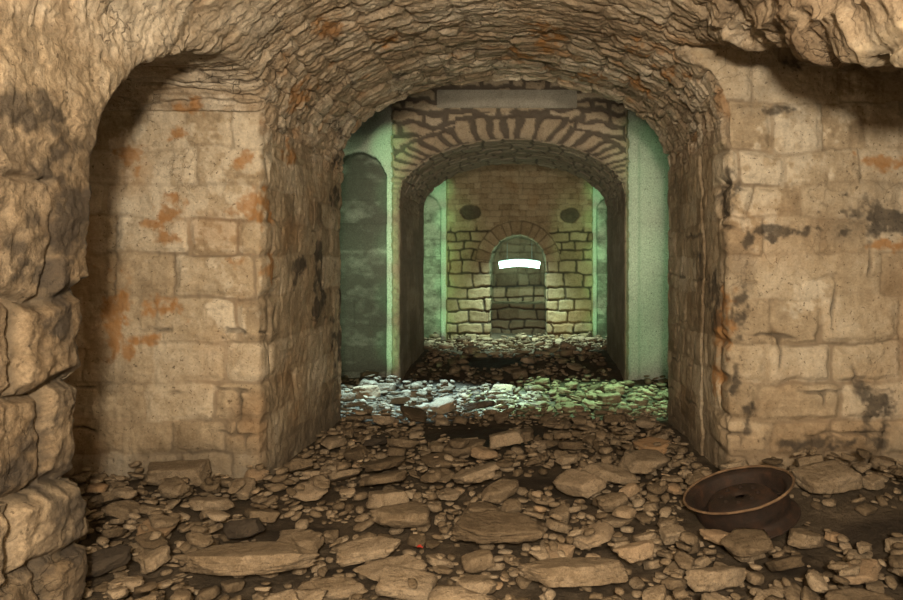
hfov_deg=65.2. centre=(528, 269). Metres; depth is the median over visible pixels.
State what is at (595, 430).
stone
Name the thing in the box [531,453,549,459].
stone
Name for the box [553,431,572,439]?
stone
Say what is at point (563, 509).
stone
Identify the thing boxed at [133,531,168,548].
stone
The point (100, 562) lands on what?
stone
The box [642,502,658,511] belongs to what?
stone
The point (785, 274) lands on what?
wall
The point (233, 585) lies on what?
stone
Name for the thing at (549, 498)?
stone
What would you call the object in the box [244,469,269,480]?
stone
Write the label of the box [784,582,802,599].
stone
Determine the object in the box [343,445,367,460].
stone
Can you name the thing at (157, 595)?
stone
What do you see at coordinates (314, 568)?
stone
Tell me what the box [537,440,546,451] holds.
stone
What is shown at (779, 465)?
stone
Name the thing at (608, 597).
stone
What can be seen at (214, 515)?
stone
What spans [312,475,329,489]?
stone
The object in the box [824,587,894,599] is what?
stone
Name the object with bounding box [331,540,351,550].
stone
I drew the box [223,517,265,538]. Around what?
stone
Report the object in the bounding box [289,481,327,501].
stone
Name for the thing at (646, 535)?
stone
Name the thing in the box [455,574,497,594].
stone
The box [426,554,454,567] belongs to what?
stone
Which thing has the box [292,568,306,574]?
stone
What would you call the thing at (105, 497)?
stone
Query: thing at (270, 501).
stone
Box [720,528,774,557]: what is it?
stone
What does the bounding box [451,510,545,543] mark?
stone
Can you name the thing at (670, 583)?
stone
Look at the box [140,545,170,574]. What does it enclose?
stone
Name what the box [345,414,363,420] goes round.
stone
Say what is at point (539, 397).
stone
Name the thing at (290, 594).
stone
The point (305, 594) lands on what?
stone
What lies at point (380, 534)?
stone
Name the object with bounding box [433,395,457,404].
stone
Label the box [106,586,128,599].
stone
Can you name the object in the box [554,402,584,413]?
stone
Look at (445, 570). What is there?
stone
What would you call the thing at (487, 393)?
stone
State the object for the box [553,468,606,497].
stone
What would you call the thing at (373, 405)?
stone
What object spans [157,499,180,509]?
stone
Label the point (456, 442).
stone
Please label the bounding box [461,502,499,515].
stone
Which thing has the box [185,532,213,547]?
stone
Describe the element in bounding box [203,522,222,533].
stone
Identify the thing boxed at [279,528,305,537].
stone
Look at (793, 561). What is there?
stone
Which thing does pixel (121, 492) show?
stone
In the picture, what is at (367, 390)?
stone
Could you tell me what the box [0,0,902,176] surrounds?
ceiling
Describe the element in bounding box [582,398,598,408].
stone
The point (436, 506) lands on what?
stone
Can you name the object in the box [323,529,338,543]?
stone
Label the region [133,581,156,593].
stone
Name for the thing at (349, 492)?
stone
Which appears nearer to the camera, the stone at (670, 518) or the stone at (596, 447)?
the stone at (670, 518)
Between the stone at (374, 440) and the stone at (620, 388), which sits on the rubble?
the stone at (374, 440)
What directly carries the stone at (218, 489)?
on the rubble
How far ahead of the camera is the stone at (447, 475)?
4.96 m
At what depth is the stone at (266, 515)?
4.21 m
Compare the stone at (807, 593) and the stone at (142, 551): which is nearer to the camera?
the stone at (807, 593)
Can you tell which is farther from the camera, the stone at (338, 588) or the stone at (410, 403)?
the stone at (410, 403)
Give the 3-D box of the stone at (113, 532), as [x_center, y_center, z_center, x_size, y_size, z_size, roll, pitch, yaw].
[-2.333,1.478,3.930,0.117,0.090,0.170,0,0,-11]
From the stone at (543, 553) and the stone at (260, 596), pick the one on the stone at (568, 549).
the stone at (543, 553)
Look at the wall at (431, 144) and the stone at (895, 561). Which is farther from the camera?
the wall at (431, 144)
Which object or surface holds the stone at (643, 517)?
on the floor
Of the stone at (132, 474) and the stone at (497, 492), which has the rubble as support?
the stone at (497, 492)
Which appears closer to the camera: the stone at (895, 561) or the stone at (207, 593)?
the stone at (207, 593)
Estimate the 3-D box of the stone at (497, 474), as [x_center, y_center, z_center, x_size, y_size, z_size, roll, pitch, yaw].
[-0.260,1.502,5.121,0.098,0.057,0.159,0,0,-15]
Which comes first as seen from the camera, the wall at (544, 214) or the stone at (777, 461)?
the stone at (777, 461)
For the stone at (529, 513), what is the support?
on the stone
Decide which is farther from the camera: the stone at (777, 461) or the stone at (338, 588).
the stone at (777, 461)
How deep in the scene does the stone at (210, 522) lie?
4.13 m
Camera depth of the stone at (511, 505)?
4.29 m
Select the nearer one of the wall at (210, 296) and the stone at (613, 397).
the wall at (210, 296)
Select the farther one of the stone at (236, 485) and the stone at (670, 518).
the stone at (236, 485)
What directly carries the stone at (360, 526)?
on the floor
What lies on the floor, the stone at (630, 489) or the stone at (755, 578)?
the stone at (755, 578)
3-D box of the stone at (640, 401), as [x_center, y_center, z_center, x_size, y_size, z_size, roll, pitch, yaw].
[1.422,1.670,8.856,0.179,0.098,0.240,0,0,20]
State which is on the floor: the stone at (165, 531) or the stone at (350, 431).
the stone at (350, 431)
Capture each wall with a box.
[0,7,128,599]
[60,110,343,479]
[339,104,445,378]
[391,79,629,383]
[446,163,592,339]
[522,21,902,474]
[592,110,669,379]
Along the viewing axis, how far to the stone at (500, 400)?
8.79 m
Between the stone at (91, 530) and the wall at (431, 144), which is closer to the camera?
the stone at (91, 530)
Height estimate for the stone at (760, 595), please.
0.046 m
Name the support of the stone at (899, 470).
on the rubble
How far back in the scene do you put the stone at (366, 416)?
7.36 m
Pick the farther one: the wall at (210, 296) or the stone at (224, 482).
the wall at (210, 296)
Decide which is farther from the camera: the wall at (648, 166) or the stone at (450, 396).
the wall at (648, 166)
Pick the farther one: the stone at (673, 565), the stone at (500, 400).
the stone at (500, 400)
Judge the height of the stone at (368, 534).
0.068 m
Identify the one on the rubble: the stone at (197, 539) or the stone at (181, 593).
the stone at (181, 593)
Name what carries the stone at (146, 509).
on the floor
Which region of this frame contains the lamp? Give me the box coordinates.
[499,243,539,267]
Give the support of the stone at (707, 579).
on the rubble
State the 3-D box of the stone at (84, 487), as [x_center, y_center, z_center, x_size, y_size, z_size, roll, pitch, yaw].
[-3.107,1.522,4.828,0.078,0.063,0.149,0,0,32]
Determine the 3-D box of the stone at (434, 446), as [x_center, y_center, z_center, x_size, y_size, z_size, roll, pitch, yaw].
[-0.785,1.494,5.921,0.130,0.076,0.098,0,0,-26]
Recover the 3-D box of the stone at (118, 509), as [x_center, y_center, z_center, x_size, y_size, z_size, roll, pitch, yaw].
[-2.501,1.482,4.345,0.202,0.100,0.162,0,0,-4]
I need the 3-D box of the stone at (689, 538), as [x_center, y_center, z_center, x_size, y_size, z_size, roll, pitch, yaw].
[0.878,1.457,3.815,0.084,0.066,0.123,0,0,42]
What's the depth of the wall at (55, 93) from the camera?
2.90 m
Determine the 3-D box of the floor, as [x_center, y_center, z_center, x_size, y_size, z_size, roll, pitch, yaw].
[-0.158,1.609,9.895,8.085,0.481,15.390,0,0,0]
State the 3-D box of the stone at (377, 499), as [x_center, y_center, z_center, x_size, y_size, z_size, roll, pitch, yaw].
[-0.892,1.435,4.388,0.263,0.124,0.199,0,0,-19]
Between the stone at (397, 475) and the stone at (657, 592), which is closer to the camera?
the stone at (657, 592)
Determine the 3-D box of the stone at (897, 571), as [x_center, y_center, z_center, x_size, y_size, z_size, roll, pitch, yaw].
[1.918,1.548,3.578,0.161,0.071,0.112,0,0,28]
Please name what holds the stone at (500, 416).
on the rubble
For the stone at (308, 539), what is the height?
0.074 m
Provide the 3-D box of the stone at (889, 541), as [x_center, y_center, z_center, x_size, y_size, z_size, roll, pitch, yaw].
[2.041,1.523,3.870,0.134,0.090,0.096,0,0,-18]
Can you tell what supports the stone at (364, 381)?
on the floor
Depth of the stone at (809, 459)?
4.75 m
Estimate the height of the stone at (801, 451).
0.052 m
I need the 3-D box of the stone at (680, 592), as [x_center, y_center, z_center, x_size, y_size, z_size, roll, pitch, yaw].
[0.669,1.425,3.096,0.066,0.059,0.110,0,0,6]
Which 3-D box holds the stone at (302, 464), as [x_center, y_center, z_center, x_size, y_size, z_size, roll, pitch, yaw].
[-1.698,1.448,5.169,0.235,0.117,0.146,0,0,-3]
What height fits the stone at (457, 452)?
0.114 m
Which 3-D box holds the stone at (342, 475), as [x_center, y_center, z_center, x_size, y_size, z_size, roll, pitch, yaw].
[-1.305,1.449,4.937,0.249,0.122,0.188,0,0,0]
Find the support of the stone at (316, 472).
on the floor
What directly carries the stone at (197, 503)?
on the rubble
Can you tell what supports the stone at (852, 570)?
on the stone at (870, 569)
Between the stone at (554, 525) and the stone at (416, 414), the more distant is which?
the stone at (416, 414)
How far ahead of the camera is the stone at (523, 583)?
3.41 m
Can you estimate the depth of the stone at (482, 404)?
7.76 m
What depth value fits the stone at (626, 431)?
6.53 m
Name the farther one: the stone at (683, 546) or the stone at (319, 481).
the stone at (319, 481)
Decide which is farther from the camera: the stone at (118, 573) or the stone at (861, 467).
the stone at (861, 467)
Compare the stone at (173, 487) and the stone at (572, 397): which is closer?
the stone at (173, 487)
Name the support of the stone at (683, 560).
on the stone at (673, 565)
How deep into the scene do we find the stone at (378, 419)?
7.03 m
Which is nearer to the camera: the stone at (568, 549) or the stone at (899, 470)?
the stone at (568, 549)
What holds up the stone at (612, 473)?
on the rubble
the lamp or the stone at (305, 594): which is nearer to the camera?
the stone at (305, 594)
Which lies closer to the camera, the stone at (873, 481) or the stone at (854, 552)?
the stone at (854, 552)
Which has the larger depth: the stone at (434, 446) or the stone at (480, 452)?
the stone at (434, 446)
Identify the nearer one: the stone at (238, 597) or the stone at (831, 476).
the stone at (238, 597)
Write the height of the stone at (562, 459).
0.068 m
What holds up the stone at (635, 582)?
on the floor
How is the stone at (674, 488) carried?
on the floor
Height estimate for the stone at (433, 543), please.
0.028 m
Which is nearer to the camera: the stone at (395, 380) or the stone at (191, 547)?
the stone at (191, 547)
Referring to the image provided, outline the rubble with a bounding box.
[69,332,902,599]
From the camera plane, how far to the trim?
10.87 m
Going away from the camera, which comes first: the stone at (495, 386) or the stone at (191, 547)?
the stone at (191, 547)
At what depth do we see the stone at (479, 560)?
3.44 m
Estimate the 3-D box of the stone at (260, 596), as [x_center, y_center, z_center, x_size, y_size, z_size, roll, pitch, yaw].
[-1.198,1.515,3.212,0.128,0.053,0.095,0,0,-4]
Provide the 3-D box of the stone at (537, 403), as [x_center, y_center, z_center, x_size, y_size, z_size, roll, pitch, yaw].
[0.158,1.675,8.629,0.256,0.096,0.244,0,0,40]
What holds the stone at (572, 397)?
on the floor
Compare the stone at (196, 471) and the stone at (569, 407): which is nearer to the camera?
the stone at (196, 471)
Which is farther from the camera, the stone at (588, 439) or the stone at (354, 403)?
the stone at (354, 403)
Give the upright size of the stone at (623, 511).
0.046 m
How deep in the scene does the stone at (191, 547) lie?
3.68 m
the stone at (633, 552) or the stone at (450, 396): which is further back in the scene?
the stone at (450, 396)
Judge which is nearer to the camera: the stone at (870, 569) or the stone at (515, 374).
the stone at (870, 569)
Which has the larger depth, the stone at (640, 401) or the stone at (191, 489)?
the stone at (640, 401)
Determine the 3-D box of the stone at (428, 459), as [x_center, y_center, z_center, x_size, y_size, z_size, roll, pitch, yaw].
[-0.653,1.430,5.247,0.330,0.087,0.191,0,0,24]
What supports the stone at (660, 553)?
on the floor
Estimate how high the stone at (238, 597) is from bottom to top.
0.039 m
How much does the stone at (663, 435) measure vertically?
0.078 m
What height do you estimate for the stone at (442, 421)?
0.080 m
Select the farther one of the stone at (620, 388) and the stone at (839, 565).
the stone at (620, 388)
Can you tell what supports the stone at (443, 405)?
on the rubble
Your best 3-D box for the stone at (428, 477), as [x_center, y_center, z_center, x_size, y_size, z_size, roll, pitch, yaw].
[-0.669,1.440,4.900,0.168,0.076,0.138,0,0,35]
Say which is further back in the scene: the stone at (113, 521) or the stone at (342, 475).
the stone at (342, 475)
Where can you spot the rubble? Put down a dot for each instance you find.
(334, 438)
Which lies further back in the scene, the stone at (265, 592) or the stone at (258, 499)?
the stone at (258, 499)
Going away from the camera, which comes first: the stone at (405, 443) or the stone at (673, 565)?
the stone at (673, 565)
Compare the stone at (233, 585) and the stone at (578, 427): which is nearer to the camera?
the stone at (233, 585)
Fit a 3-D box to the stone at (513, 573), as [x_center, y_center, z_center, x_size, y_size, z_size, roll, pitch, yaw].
[-0.065,1.543,3.569,0.100,0.026,0.074,0,0,14]
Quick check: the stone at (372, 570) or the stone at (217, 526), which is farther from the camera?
the stone at (217, 526)
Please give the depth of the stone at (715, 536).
3.88 m
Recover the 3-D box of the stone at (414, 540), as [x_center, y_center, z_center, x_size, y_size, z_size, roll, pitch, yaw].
[-0.614,1.470,3.829,0.079,0.062,0.144,0,0,-44]
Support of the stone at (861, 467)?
on the floor
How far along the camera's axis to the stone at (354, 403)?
7.83 m
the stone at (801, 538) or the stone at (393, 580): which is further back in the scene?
the stone at (801, 538)
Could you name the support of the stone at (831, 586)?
on the rubble
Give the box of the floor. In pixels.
[72,333,902,599]
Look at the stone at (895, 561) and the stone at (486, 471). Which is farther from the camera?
the stone at (486, 471)
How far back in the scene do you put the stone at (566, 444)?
5.84 m
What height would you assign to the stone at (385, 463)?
0.097 m
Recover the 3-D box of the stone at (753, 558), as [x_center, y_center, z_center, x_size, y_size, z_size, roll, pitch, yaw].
[1.175,1.518,3.784,0.187,0.086,0.132,0,0,-12]
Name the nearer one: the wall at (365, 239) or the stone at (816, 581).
the stone at (816, 581)
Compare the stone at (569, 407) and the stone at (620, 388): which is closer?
the stone at (569, 407)
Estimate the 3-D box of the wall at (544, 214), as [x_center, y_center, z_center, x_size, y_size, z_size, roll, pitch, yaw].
[-0.226,-0.549,17.218,3.501,4.738,1.595,0,0,0]
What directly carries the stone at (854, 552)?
on the stone
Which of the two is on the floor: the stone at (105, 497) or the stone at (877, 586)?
the stone at (877, 586)
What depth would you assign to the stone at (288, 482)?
4.90 m
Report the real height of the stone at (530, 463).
0.060 m
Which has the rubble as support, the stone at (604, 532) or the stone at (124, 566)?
the stone at (604, 532)
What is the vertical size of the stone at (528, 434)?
0.100 m
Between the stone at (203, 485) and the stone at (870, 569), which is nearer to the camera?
the stone at (870, 569)
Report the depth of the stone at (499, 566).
3.55 m
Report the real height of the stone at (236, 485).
0.062 m
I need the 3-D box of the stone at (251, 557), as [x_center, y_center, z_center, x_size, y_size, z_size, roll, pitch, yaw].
[-1.377,1.417,3.445,0.689,0.125,0.309,0,0,-4]
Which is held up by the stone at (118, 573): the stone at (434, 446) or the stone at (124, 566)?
the stone at (124, 566)
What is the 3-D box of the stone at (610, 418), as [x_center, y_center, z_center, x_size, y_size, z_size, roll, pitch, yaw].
[0.857,1.483,6.989,0.248,0.126,0.249,0,0,20]
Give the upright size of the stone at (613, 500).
0.106 m
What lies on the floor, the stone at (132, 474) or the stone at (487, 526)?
the stone at (132, 474)
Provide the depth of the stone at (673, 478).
4.80 m
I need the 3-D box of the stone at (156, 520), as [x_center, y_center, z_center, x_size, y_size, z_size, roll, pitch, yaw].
[-2.060,1.416,3.961,0.152,0.063,0.130,0,0,-41]
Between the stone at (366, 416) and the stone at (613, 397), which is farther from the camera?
the stone at (613, 397)
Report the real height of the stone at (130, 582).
0.051 m
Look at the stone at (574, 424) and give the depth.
6.75 m
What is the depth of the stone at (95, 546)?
3.61 m
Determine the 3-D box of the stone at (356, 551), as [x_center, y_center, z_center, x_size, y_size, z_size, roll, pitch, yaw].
[-0.851,1.481,3.715,0.339,0.102,0.206,0,0,-10]
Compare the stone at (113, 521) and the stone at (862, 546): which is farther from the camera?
the stone at (113, 521)
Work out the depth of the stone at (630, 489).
4.68 m
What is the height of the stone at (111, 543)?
0.040 m
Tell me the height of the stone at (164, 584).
0.023 m
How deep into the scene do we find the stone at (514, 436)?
5.83 m
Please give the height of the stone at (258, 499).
0.048 m
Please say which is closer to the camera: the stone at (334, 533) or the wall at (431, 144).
the stone at (334, 533)
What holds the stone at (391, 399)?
on the floor
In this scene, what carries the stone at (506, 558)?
on the floor
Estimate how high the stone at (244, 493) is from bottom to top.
0.111 m
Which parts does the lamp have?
reflector rail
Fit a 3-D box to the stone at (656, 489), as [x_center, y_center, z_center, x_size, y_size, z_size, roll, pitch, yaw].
[0.865,1.464,4.704,0.149,0.060,0.123,0,0,-44]
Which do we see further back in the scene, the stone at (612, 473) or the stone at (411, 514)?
the stone at (612, 473)
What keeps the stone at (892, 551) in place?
on the floor
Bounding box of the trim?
[437,90,576,108]
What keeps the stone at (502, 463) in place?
on the rubble
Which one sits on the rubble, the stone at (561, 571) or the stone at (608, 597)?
the stone at (561, 571)
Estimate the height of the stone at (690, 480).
0.072 m
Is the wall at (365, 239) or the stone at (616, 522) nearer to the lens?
the stone at (616, 522)
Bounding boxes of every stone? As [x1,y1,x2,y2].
[78,485,88,494]
[86,483,107,492]
[86,527,93,533]
[86,544,132,576]
[90,545,103,550]
[97,490,122,504]
[101,527,127,537]
[104,499,140,520]
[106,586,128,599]
[107,564,126,572]
[108,519,123,524]
[108,541,122,546]
[108,576,143,591]
[112,487,136,498]
[113,570,128,577]
[127,472,145,478]
[131,545,153,563]
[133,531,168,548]
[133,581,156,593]
[133,591,164,599]
[136,514,177,537]
[138,504,169,515]
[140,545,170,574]
[143,459,211,485]
[149,514,179,527]
[153,579,173,589]
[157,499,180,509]
[158,476,189,498]
[170,588,191,599]
[171,541,319,575]
[175,486,193,498]
[180,546,202,552]
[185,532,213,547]
[188,497,234,510]
[196,585,220,599]
[200,480,219,491]
[202,519,216,526]
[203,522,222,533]
[204,510,229,521]
[206,486,220,492]
[220,477,233,486]
[221,578,244,592]
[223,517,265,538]
[227,479,245,493]
[228,477,255,499]
[230,595,240,599]
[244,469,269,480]
[245,509,279,522]
[251,495,267,503]
[252,591,268,598]
[254,594,268,599]
[260,495,275,508]
[263,589,298,599]
[277,479,294,485]
[277,529,324,551]
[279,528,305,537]
[283,458,314,472]
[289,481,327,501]
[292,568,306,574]
[294,589,327,599]
[297,577,367,599]
[301,470,331,479]
[310,561,325,572]
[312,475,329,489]
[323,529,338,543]
[328,468,362,481]
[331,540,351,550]
[336,536,400,566]
[339,487,355,497]
[341,427,353,437]
[342,401,367,407]
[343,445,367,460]
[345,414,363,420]
[352,385,380,398]
[353,516,374,531]
[353,554,426,581]
[354,413,372,418]
[356,532,374,538]
[358,379,377,385]
[359,401,382,410]
[359,469,407,485]
[360,456,406,471]
[363,434,390,445]
[365,489,409,508]
[370,501,430,527]
[372,415,394,424]
[375,564,437,599]
[378,533,393,538]
[385,379,398,383]
[386,395,410,403]
[386,438,419,448]
[400,406,426,422]
[407,400,420,406]
[407,531,425,546]
[419,452,459,468]
[419,467,441,482]
[425,539,439,548]
[426,500,441,511]
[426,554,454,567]
[428,442,443,451]
[429,396,456,413]
[432,565,452,573]
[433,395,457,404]
[435,416,449,425]
[436,468,454,482]
[436,487,461,500]
[442,439,485,456]
[447,438,469,447]
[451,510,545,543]
[452,461,496,483]
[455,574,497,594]
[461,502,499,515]
[461,549,495,573]
[463,400,494,409]
[470,445,497,459]
[480,478,518,503]
[485,391,503,396]
[485,562,504,570]
[489,428,524,448]
[490,384,512,390]
[491,471,501,479]
[494,412,508,421]
[495,397,515,404]
[496,459,512,467]
[500,498,521,512]
[503,554,519,565]
[507,568,518,576]
[511,368,527,378]
[515,576,531,588]
[517,557,628,587]
[521,428,533,441]
[522,510,544,519]
[523,459,541,466]
[529,545,549,559]
[530,393,548,401]
[530,400,549,407]
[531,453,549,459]
[534,496,554,504]
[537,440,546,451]
[537,543,575,559]
[542,419,571,428]
[544,518,569,533]
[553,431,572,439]
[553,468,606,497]
[553,503,569,523]
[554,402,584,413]
[555,453,577,464]
[558,440,586,449]
[566,395,581,401]
[570,430,590,437]
[572,423,584,430]
[573,521,614,549]
[577,426,591,430]
[581,462,639,484]
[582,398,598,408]
[582,435,609,445]
[585,425,599,432]
[593,440,609,453]
[596,492,628,511]
[597,391,621,404]
[600,383,624,394]
[601,514,633,527]
[601,596,622,599]
[602,414,626,423]
[611,505,636,518]
[613,539,653,562]
[618,449,669,473]
[618,483,639,496]
[623,430,637,436]
[629,576,644,589]
[633,436,669,453]
[634,398,648,405]
[634,532,655,541]
[635,512,653,523]
[636,416,656,428]
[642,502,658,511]
[642,584,665,599]
[643,559,661,569]
[646,481,668,493]
[651,432,668,439]
[656,550,674,559]
[658,515,676,523]
[659,524,684,544]
[660,576,687,590]
[661,475,682,481]
[662,561,685,575]
[666,482,681,494]
[673,587,688,598]
[674,549,694,569]
[675,541,691,551]
[679,531,697,545]
[684,565,745,591]
[685,472,711,484]
[699,529,729,545]
[700,591,729,599]
[719,460,748,471]
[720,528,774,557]
[728,551,765,562]
[746,571,763,585]
[753,588,783,599]
[761,458,782,464]
[764,464,784,469]
[765,554,804,571]
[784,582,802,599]
[787,528,823,548]
[791,460,863,493]
[792,449,806,455]
[795,454,823,466]
[801,586,820,599]
[805,569,829,592]
[817,583,837,593]
[824,531,842,542]
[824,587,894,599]
[827,561,848,570]
[834,558,881,584]
[839,565,860,576]
[845,549,871,560]
[852,462,872,472]
[856,448,871,458]
[856,541,871,553]
[862,473,884,489]
[866,580,884,592]
[869,456,896,472]
[884,537,902,553]
[887,566,902,576]
[888,555,902,567]
[889,549,902,554]
[891,468,902,476]
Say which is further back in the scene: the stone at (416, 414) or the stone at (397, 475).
the stone at (416, 414)
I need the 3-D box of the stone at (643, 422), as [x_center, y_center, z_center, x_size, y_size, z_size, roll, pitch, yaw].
[1.154,1.502,6.847,0.198,0.094,0.204,0,0,31]
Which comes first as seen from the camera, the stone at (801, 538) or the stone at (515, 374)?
the stone at (801, 538)
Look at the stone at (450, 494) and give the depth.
4.61 m
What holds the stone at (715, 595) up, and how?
on the rubble
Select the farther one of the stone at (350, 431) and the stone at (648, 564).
the stone at (350, 431)
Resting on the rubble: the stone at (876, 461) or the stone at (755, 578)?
the stone at (876, 461)
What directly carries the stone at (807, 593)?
on the stone at (793, 592)
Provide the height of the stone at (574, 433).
0.084 m
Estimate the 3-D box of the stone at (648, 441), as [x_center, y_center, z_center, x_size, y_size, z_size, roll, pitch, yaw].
[1.044,1.466,5.854,0.248,0.098,0.316,0,0,-31]
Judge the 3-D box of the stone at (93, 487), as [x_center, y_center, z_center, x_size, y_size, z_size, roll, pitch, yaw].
[-2.895,1.463,4.695,0.149,0.060,0.114,0,0,9]
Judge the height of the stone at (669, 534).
0.090 m
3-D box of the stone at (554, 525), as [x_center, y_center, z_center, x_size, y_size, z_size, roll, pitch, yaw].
[0.166,1.488,4.066,0.140,0.094,0.082,0,0,-29]
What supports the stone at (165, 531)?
on the rubble
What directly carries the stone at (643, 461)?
on the rubble
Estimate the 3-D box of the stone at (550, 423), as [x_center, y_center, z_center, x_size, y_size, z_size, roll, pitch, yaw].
[0.282,1.528,6.944,0.292,0.081,0.230,0,0,-34]
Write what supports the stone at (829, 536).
on the floor
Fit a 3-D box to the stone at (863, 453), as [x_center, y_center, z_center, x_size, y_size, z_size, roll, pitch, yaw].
[2.271,1.239,4.745,0.152,0.061,0.094,0,0,-42]
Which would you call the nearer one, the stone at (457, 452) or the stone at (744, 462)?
the stone at (744, 462)
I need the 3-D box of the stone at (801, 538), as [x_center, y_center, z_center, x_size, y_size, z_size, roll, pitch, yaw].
[1.540,1.498,3.911,0.170,0.118,0.237,0,0,42]
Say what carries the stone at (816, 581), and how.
on the rubble

